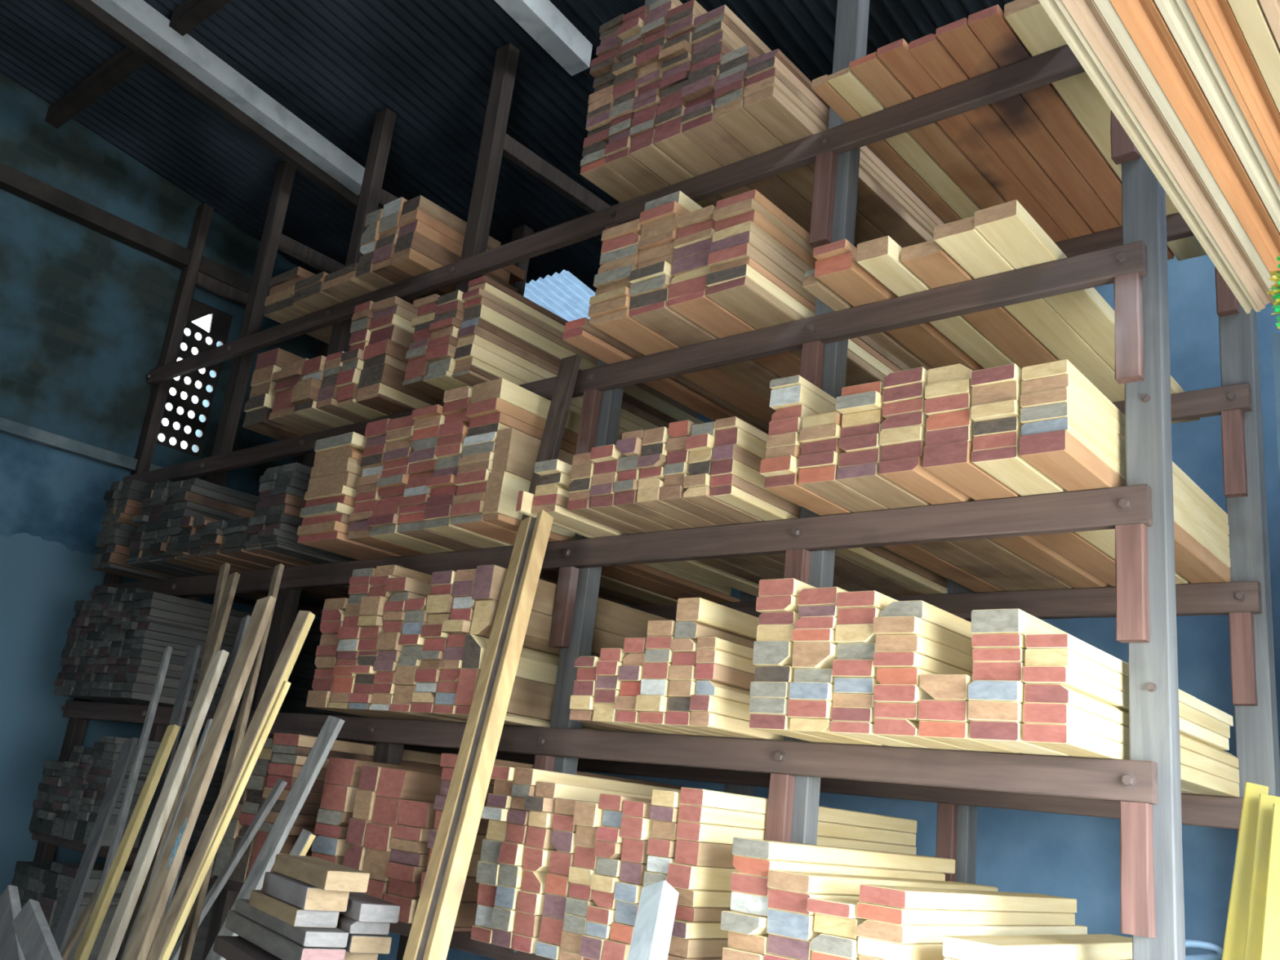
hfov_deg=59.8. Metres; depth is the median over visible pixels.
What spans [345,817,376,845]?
board
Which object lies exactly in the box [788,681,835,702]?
board
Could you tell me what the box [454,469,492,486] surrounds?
board
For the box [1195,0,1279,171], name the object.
trim
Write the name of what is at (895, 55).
board
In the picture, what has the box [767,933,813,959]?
board
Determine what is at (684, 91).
boards
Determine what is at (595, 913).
board
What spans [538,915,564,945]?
board
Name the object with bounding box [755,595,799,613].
board
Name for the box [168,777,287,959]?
plank
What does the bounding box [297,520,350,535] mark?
board
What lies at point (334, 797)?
board
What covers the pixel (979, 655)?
board
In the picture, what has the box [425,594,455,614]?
board
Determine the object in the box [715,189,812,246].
board
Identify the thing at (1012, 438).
board
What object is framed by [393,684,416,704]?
board
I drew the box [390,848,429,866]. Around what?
board
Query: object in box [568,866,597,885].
board
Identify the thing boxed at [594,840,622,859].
board
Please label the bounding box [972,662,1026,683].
board
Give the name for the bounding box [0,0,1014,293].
ceiling
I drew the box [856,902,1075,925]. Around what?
board
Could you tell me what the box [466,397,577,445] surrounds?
board
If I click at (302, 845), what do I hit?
plank
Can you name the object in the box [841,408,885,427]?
board
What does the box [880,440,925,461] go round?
board
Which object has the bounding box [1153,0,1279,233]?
trim
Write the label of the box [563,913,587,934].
board
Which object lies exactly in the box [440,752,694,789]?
board
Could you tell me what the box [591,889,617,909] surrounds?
board
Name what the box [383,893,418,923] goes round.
board
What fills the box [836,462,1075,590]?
board
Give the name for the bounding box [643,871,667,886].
board
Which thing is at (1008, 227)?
board
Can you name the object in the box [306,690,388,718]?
board
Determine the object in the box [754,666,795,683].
board
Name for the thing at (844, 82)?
board
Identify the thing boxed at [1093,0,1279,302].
trim
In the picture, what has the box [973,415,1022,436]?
board
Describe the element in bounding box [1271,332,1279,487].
wall
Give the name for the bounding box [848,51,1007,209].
board
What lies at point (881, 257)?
board
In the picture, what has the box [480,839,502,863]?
board
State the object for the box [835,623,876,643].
board
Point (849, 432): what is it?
board
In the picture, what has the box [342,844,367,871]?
board
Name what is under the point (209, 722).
plank
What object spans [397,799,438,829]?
board
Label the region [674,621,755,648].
board
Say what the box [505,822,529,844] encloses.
board
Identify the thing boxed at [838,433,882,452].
board
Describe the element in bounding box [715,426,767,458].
board
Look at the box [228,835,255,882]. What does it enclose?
board
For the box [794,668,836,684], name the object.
board
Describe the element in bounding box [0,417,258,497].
trim
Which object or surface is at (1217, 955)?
hose
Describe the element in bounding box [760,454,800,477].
board
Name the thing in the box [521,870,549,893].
board
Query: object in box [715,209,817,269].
board
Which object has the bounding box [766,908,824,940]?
board
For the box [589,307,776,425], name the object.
board
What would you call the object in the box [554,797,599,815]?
board
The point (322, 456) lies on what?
board
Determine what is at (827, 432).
board
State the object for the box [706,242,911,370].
board
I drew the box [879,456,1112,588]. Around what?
board
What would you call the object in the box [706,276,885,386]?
board
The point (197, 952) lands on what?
board
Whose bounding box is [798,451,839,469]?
board
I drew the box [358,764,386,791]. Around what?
board
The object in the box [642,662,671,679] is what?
board
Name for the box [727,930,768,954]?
board
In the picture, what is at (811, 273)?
board
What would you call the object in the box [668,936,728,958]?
board
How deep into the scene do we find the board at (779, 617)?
3.09 m
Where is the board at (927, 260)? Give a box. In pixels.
[900,240,1059,368]
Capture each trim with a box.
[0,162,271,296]
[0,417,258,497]
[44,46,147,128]
[62,0,381,211]
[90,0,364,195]
[168,0,231,35]
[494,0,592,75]
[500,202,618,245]
[1038,0,1260,313]
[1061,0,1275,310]
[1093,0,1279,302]
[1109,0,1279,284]
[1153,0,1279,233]
[1185,0,1279,186]
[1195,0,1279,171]
[1226,0,1279,113]
[1257,0,1279,50]
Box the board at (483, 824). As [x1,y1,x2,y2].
[434,810,488,835]
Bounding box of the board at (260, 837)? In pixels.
[248,831,316,872]
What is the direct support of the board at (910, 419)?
on the board at (914, 433)
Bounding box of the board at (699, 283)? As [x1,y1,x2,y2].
[667,274,708,299]
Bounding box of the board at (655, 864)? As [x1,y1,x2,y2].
[646,855,678,874]
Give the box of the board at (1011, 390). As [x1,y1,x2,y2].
[971,380,1021,406]
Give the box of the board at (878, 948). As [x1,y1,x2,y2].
[857,936,945,959]
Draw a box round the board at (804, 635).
[791,628,838,644]
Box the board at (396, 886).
[386,877,420,898]
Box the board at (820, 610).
[798,604,839,617]
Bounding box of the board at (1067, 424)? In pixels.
[1021,417,1230,568]
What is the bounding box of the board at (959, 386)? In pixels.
[924,377,972,399]
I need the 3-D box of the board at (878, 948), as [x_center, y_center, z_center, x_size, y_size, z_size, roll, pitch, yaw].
[0.921,1.258,3.003,0.126,0.040,1.104,-8,-22,40]
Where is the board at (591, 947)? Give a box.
[579,934,610,959]
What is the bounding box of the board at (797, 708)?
[787,699,833,720]
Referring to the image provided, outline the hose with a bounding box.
[1185,939,1222,959]
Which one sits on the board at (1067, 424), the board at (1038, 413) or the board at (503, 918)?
the board at (1038, 413)
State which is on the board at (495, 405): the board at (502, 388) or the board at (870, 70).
the board at (502, 388)
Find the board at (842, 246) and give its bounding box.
[813,238,857,260]
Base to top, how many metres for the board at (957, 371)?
0.050 m
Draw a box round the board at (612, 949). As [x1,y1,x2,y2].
[601,939,631,959]
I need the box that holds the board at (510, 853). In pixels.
[497,841,529,866]
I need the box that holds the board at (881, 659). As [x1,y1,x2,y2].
[873,651,972,676]
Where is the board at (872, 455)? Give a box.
[838,448,881,467]
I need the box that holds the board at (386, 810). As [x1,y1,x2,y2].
[372,796,402,826]
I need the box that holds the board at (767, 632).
[755,624,795,642]
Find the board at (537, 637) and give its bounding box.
[470,600,625,657]
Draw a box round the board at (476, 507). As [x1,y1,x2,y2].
[449,499,484,517]
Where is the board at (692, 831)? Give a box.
[675,820,916,854]
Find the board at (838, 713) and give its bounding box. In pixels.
[831,706,875,723]
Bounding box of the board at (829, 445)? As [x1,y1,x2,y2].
[800,438,846,455]
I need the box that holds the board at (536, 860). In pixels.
[522,846,556,871]
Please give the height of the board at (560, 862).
0.064 m
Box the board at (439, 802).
[433,795,500,810]
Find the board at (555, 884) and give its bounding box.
[544,872,570,897]
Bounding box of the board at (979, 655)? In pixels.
[972,648,1025,662]
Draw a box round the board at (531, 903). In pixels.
[515,890,544,915]
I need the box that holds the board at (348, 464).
[310,457,363,478]
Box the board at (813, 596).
[797,586,848,605]
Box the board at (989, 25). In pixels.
[967,4,1173,259]
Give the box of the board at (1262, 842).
[1243,793,1279,959]
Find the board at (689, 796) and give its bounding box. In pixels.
[680,786,916,833]
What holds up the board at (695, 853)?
on the board at (682, 876)
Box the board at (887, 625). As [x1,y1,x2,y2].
[872,615,973,656]
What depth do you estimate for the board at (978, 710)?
2.60 m
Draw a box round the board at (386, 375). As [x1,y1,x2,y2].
[357,364,435,404]
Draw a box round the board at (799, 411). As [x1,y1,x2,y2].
[771,404,817,421]
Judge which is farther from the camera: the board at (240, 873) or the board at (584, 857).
the board at (240, 873)
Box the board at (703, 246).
[672,237,712,260]
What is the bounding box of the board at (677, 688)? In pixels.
[667,680,696,697]
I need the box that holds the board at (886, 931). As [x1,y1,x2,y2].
[855,920,1087,943]
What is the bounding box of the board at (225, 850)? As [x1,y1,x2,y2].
[212,836,235,876]
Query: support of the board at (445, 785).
on the board at (439, 802)
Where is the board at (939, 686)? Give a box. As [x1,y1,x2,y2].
[919,674,973,701]
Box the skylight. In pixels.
[524,269,595,321]
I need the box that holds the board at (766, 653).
[752,640,793,666]
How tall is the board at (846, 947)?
0.042 m
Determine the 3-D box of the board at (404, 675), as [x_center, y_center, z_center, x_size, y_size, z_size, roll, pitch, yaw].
[-0.407,0.919,4.594,0.118,0.067,1.423,-8,-22,40]
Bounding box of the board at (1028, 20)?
[1004,0,1207,260]
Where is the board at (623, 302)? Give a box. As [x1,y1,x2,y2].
[587,295,631,317]
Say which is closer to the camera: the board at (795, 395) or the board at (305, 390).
the board at (795, 395)
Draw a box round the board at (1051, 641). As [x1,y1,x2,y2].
[1025,633,1233,726]
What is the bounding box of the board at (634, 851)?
[621,838,651,863]
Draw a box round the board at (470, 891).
[418,871,479,902]
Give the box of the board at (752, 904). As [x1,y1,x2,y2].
[730,891,770,916]
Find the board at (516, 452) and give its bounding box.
[492,427,573,481]
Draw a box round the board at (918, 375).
[882,366,928,389]
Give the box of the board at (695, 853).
[674,839,735,868]
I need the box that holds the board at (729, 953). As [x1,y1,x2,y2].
[722,946,764,959]
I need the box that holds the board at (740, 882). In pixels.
[730,872,770,896]
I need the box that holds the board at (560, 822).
[551,813,577,831]
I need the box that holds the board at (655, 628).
[646,620,676,636]
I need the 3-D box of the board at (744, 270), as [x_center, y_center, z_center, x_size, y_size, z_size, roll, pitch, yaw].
[0.792,-0.440,4.177,0.160,0.043,1.592,-8,-22,40]
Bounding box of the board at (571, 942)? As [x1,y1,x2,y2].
[560,930,582,954]
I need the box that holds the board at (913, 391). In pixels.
[882,382,926,404]
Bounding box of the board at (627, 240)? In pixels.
[600,231,640,254]
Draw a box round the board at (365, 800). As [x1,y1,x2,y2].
[352,789,385,820]
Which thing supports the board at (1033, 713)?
on the board at (1064, 739)
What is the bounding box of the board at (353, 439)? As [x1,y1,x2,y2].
[314,431,367,452]
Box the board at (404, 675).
[394,666,419,685]
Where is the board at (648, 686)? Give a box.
[640,679,670,697]
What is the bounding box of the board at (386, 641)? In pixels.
[376,632,403,651]
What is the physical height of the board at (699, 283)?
0.056 m
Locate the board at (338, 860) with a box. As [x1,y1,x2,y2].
[311,851,344,865]
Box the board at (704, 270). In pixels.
[671,266,711,284]
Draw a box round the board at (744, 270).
[706,263,894,376]
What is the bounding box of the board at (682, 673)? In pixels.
[668,665,697,681]
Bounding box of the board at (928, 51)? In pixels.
[908,33,1093,239]
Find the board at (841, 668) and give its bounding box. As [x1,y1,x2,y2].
[831,659,877,679]
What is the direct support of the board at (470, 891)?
on the board at (467, 911)
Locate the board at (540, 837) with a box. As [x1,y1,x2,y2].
[524,826,557,849]
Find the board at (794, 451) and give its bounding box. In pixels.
[764,444,801,458]
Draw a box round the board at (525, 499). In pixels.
[515,490,726,586]
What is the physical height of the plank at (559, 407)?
3.178 m
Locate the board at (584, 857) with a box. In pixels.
[573,845,598,869]
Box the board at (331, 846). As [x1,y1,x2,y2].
[311,835,353,856]
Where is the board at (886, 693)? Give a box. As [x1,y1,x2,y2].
[873,684,937,703]
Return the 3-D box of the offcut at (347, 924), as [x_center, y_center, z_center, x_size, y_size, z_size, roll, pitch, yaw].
[-0.832,1.191,3.055,0.108,0.031,0.500,17,-19,-31]
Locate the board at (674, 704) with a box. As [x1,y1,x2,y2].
[667,696,693,712]
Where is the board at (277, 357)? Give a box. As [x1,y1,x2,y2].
[254,347,304,370]
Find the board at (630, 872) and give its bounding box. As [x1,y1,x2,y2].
[619,861,649,884]
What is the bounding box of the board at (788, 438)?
[765,431,802,448]
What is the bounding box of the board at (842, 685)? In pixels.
[833,677,879,694]
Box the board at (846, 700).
[832,693,875,708]
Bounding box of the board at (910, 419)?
[881,410,928,430]
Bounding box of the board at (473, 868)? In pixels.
[426,848,481,876]
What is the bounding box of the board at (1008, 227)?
[973,200,1199,423]
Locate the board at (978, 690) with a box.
[967,680,1025,703]
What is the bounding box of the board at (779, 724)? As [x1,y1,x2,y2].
[749,713,850,744]
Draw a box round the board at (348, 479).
[307,471,361,491]
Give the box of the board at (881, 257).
[856,235,1022,369]
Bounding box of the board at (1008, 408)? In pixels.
[970,399,1022,422]
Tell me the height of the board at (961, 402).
0.042 m
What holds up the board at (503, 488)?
on the boards at (684, 91)
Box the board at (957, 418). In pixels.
[926,408,974,431]
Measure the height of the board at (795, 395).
0.058 m
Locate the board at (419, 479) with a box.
[406,471,434,488]
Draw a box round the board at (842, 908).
[806,897,860,918]
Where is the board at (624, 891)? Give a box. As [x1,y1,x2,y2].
[613,881,644,903]
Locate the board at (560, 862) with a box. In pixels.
[548,850,576,875]
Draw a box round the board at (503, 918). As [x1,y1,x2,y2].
[490,906,517,931]
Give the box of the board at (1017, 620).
[971,608,1195,697]
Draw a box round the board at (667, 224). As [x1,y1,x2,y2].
[640,213,679,240]
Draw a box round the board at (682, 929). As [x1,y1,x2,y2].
[671,918,728,938]
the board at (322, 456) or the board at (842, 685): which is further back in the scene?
the board at (322, 456)
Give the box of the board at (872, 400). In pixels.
[835,391,884,414]
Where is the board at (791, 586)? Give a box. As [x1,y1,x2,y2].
[758,577,816,597]
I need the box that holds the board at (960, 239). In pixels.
[933,216,1124,402]
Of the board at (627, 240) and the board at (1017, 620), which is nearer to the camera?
the board at (1017, 620)
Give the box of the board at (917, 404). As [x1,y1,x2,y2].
[882,397,925,418]
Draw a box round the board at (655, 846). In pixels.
[646,837,676,857]
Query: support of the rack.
on the floor
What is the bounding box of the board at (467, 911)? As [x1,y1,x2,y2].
[453,901,477,927]
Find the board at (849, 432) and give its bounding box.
[840,422,881,438]
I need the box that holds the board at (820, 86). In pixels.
[811,74,962,223]
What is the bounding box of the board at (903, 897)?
[859,884,1076,912]
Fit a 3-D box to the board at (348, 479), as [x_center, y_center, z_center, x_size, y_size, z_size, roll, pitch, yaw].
[-0.879,0.212,5.295,0.286,0.062,1.443,-8,-22,40]
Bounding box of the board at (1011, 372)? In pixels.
[970,363,1023,387]
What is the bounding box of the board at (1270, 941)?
[1259,803,1279,959]
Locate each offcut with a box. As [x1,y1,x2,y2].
[225,910,346,959]
[235,898,348,947]
[248,889,339,928]
[262,871,349,911]
[272,853,369,893]
[336,914,390,934]
[339,892,400,923]
[342,933,391,954]
[344,951,377,959]
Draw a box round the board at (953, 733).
[918,720,1025,754]
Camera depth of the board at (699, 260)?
3.76 m
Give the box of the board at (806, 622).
[794,616,837,630]
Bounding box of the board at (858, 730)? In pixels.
[830,720,930,748]
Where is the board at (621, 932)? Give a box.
[609,922,634,943]
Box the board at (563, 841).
[551,829,577,853]
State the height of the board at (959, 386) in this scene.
0.039 m
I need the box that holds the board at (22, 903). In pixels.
[20,901,26,909]
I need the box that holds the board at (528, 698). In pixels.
[454,668,633,732]
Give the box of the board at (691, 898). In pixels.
[673,887,731,907]
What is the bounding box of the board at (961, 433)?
[924,425,973,445]
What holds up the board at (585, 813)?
on the board at (585, 836)
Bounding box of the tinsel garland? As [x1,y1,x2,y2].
[1266,254,1279,329]
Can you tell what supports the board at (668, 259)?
on the board at (662, 268)
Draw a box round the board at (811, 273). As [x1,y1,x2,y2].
[804,269,814,278]
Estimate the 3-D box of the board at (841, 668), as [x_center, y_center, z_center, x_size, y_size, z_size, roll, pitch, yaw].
[1.040,0.702,3.418,0.116,0.044,1.530,-8,-22,40]
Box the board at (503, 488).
[482,471,731,595]
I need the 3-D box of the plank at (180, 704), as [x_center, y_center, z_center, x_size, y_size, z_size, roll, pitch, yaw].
[-1.863,1.560,4.061,0.056,2.029,1.140,12,-17,-17]
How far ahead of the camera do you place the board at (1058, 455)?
2.86 m
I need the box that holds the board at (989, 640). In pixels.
[971,633,1027,649]
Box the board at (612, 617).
[471,564,671,638]
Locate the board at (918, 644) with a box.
[875,635,973,673]
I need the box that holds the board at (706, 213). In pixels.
[675,204,715,228]
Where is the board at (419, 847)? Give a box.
[390,837,430,853]
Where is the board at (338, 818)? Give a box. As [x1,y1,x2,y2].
[315,808,355,826]
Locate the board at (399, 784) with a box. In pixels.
[376,767,492,802]
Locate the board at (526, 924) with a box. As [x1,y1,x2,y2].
[514,911,542,937]
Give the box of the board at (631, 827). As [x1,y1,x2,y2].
[619,815,675,840]
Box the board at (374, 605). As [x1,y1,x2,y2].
[359,595,389,616]
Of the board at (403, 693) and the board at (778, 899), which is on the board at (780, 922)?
the board at (778, 899)
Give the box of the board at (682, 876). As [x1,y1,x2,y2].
[666,862,738,891]
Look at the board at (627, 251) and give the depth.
4.02 m
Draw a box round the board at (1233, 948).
[1222,782,1268,959]
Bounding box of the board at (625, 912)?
[614,900,639,925]
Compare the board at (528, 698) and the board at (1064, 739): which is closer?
the board at (1064, 739)
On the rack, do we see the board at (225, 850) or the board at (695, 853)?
the board at (225, 850)
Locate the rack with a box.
[30,0,1279,959]
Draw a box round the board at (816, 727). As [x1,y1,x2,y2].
[789,717,891,746]
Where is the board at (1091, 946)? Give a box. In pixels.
[942,933,1132,959]
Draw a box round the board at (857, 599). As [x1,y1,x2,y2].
[835,590,897,609]
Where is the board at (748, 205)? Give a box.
[712,198,813,255]
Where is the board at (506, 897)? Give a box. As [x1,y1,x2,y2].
[494,884,521,909]
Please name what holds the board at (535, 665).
on the board at (528, 698)
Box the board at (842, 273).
[814,251,984,371]
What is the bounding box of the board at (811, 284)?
[802,275,933,370]
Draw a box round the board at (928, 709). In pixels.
[918,699,971,723]
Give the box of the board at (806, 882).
[767,869,997,895]
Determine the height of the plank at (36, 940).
1.169 m
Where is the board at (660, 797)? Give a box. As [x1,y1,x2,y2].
[651,789,899,831]
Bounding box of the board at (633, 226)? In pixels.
[600,218,642,241]
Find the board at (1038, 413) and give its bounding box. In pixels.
[1020,401,1230,556]
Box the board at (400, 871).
[385,861,426,882]
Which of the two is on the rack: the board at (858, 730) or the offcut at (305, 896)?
the board at (858, 730)
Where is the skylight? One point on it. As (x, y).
(562, 294)
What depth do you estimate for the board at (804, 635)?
2.97 m
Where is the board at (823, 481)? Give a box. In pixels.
[798,465,1038,591]
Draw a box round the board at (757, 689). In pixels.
[749,681,791,699]
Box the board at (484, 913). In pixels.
[475,904,493,928]
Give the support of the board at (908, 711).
on the board at (902, 730)
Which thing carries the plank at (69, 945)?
on the floor
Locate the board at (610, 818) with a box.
[601,809,643,827]
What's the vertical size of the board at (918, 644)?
0.043 m
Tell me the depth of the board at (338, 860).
4.08 m
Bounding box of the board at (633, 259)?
[597,254,638,274]
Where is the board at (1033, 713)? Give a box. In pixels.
[1022,702,1239,783]
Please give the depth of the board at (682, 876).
3.05 m
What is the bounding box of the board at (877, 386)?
[841,381,884,395]
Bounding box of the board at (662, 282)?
[629,274,672,297]
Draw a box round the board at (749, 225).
[711,220,813,272]
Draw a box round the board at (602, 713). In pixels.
[592,703,678,734]
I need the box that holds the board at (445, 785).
[440,780,510,799]
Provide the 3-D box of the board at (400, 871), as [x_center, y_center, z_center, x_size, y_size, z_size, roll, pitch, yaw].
[-0.344,1.540,4.304,0.154,0.051,1.468,-8,-22,40]
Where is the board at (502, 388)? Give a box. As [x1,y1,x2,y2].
[470,377,622,440]
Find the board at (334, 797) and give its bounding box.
[320,783,375,812]
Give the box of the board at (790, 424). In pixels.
[768,417,802,435]
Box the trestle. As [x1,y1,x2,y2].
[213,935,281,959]
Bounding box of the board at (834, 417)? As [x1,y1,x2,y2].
[801,411,842,428]
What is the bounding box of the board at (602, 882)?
[590,873,620,893]
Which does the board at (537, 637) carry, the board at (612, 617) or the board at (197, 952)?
the board at (612, 617)
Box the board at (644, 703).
[635,694,668,712]
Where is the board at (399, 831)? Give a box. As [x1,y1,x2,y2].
[391,824,431,842]
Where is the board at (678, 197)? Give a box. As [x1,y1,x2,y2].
[644,191,702,212]
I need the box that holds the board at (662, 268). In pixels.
[628,260,674,284]
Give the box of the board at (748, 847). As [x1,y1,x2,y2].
[732,836,955,873]
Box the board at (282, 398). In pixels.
[271,387,295,412]
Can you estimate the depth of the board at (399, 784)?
3.99 m
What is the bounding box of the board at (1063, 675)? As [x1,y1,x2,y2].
[1022,666,1229,750]
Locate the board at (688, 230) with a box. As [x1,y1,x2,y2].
[676,218,715,239]
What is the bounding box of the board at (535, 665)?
[462,634,559,685]
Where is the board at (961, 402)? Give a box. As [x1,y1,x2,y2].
[924,392,971,416]
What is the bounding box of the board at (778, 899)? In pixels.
[767,888,859,915]
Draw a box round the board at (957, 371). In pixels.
[927,363,973,384]
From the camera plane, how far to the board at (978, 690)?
2.61 m
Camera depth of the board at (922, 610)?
2.87 m
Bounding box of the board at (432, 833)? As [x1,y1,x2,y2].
[426,828,487,853]
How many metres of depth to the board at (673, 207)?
3.92 m
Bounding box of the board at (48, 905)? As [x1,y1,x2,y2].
[40,896,57,928]
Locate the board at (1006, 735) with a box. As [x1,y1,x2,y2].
[969,720,1204,795]
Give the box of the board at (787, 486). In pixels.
[764,473,1004,592]
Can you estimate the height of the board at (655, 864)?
0.043 m
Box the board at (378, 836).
[364,822,393,852]
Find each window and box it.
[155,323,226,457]
[186,298,232,339]
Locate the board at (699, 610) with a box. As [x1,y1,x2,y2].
[675,597,759,640]
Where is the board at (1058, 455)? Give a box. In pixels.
[1018,429,1231,583]
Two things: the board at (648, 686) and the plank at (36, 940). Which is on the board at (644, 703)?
the board at (648, 686)
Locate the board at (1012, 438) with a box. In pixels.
[973,431,1021,450]
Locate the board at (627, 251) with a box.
[599,243,640,266]
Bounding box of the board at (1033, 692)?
[1024,683,1239,768]
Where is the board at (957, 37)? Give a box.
[935,17,1120,232]
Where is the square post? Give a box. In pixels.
[627,880,679,959]
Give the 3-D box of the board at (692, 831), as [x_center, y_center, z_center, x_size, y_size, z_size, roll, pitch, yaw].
[0.541,1.151,3.530,0.080,0.048,1.266,-8,-22,40]
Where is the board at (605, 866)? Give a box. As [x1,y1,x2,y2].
[595,857,623,877]
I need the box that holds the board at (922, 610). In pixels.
[880,600,973,639]
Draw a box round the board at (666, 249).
[637,240,675,263]
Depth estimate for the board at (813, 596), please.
3.02 m
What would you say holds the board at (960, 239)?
on the rack
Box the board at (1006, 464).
[971,445,1191,584]
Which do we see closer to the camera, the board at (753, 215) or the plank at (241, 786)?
the plank at (241, 786)
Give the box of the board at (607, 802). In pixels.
[598,793,651,811]
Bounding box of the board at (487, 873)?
[475,861,500,886]
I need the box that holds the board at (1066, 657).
[1024,648,1230,738]
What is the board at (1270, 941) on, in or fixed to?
on the floor
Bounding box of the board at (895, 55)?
[876,38,1068,242]
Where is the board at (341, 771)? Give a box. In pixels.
[324,757,442,786]
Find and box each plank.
[0,884,25,959]
[12,898,62,959]
[53,737,137,954]
[60,842,120,959]
[72,724,180,959]
[88,645,173,958]
[97,649,229,959]
[115,644,201,959]
[119,572,239,959]
[120,718,213,959]
[123,595,275,959]
[146,562,230,959]
[146,610,315,959]
[159,680,291,959]
[163,615,250,919]
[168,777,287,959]
[177,563,284,959]
[204,715,344,959]
[288,828,315,856]
[402,509,553,959]
[521,354,581,520]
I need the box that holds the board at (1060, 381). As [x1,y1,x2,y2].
[1021,373,1229,535]
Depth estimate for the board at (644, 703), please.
3.27 m
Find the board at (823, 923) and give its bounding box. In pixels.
[813,912,868,938]
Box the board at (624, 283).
[595,279,631,295]
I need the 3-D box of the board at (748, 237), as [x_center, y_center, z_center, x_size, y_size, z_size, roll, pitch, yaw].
[0.821,-0.545,4.230,0.162,0.044,1.638,-8,-22,40]
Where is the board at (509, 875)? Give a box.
[497,862,525,888]
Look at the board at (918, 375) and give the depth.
3.04 m
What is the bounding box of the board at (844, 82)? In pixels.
[826,67,981,218]
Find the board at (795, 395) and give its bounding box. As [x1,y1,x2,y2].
[769,384,843,414]
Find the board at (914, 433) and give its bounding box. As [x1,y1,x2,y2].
[879,424,926,446]
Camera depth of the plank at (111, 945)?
3.96 m
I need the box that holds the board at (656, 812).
[649,805,897,844]
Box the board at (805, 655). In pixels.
[791,642,837,669]
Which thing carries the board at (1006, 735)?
on the rack
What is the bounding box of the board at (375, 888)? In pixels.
[362,878,388,899]
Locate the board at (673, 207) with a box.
[639,200,689,225]
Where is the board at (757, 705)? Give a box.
[748,697,788,715]
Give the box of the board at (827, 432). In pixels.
[799,423,843,443]
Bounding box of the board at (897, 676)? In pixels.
[876,667,933,686]
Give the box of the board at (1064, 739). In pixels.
[1022,723,1239,797]
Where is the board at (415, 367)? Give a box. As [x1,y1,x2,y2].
[404,355,429,380]
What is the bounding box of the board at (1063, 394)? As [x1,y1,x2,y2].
[1020,387,1229,546]
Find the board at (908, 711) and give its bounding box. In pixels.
[873,702,921,723]
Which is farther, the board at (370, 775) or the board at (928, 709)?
the board at (370, 775)
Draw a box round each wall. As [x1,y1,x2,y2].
[0,71,323,896]
[377,254,1279,959]
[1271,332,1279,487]
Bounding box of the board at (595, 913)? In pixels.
[586,905,615,924]
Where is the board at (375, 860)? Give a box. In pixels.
[363,848,393,881]
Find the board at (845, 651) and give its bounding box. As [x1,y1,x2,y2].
[836,643,875,659]
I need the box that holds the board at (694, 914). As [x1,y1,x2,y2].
[674,904,733,922]
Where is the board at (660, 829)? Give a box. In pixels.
[651,820,684,840]
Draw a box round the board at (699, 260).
[671,249,710,276]
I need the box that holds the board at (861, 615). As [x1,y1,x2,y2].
[837,607,882,624]
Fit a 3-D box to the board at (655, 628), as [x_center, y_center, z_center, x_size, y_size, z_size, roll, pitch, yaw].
[0.498,0.639,3.837,0.097,0.047,1.363,-8,-22,40]
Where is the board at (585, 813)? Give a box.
[572,800,619,827]
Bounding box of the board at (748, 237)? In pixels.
[710,231,806,284]
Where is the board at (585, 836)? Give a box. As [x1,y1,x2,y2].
[574,825,600,848]
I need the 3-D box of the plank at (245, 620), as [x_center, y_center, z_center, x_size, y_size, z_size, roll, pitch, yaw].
[-1.676,1.476,3.951,0.042,2.151,0.990,10,-17,-10]
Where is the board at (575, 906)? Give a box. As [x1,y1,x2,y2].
[564,897,596,917]
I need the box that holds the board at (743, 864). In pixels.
[732,855,945,880]
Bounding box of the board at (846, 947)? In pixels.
[810,933,861,958]
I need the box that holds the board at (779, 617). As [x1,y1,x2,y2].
[758,611,799,625]
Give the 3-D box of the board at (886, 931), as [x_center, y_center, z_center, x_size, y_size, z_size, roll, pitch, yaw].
[0.943,1.227,3.034,0.123,0.040,1.182,-8,-22,40]
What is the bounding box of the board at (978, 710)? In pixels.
[968,700,1025,724]
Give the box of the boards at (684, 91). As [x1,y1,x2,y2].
[10,0,1132,959]
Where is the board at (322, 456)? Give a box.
[313,445,364,465]
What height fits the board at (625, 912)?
0.058 m
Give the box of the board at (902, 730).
[873,718,973,751]
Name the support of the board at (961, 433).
on the board at (951, 462)
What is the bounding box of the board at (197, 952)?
[49,900,239,959]
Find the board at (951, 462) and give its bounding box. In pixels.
[922,440,1115,586]
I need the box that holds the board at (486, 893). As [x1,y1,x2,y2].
[476,883,497,907]
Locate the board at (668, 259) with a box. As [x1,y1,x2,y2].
[636,253,673,269]
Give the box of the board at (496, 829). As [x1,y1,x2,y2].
[485,819,511,841]
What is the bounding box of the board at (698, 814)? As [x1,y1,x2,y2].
[678,804,915,846]
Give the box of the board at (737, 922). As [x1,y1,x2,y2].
[720,911,769,934]
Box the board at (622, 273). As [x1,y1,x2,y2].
[593,263,637,288]
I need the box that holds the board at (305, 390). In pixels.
[290,377,322,404]
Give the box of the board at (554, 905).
[542,893,568,919]
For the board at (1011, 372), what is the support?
on the board at (1011, 390)
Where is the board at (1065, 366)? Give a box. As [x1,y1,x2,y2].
[1022,359,1228,524]
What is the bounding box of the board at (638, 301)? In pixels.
[630,288,668,310]
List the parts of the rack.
post, post, rail, post, post, rail, rail, post, post, rail, post, post, post, post, post, post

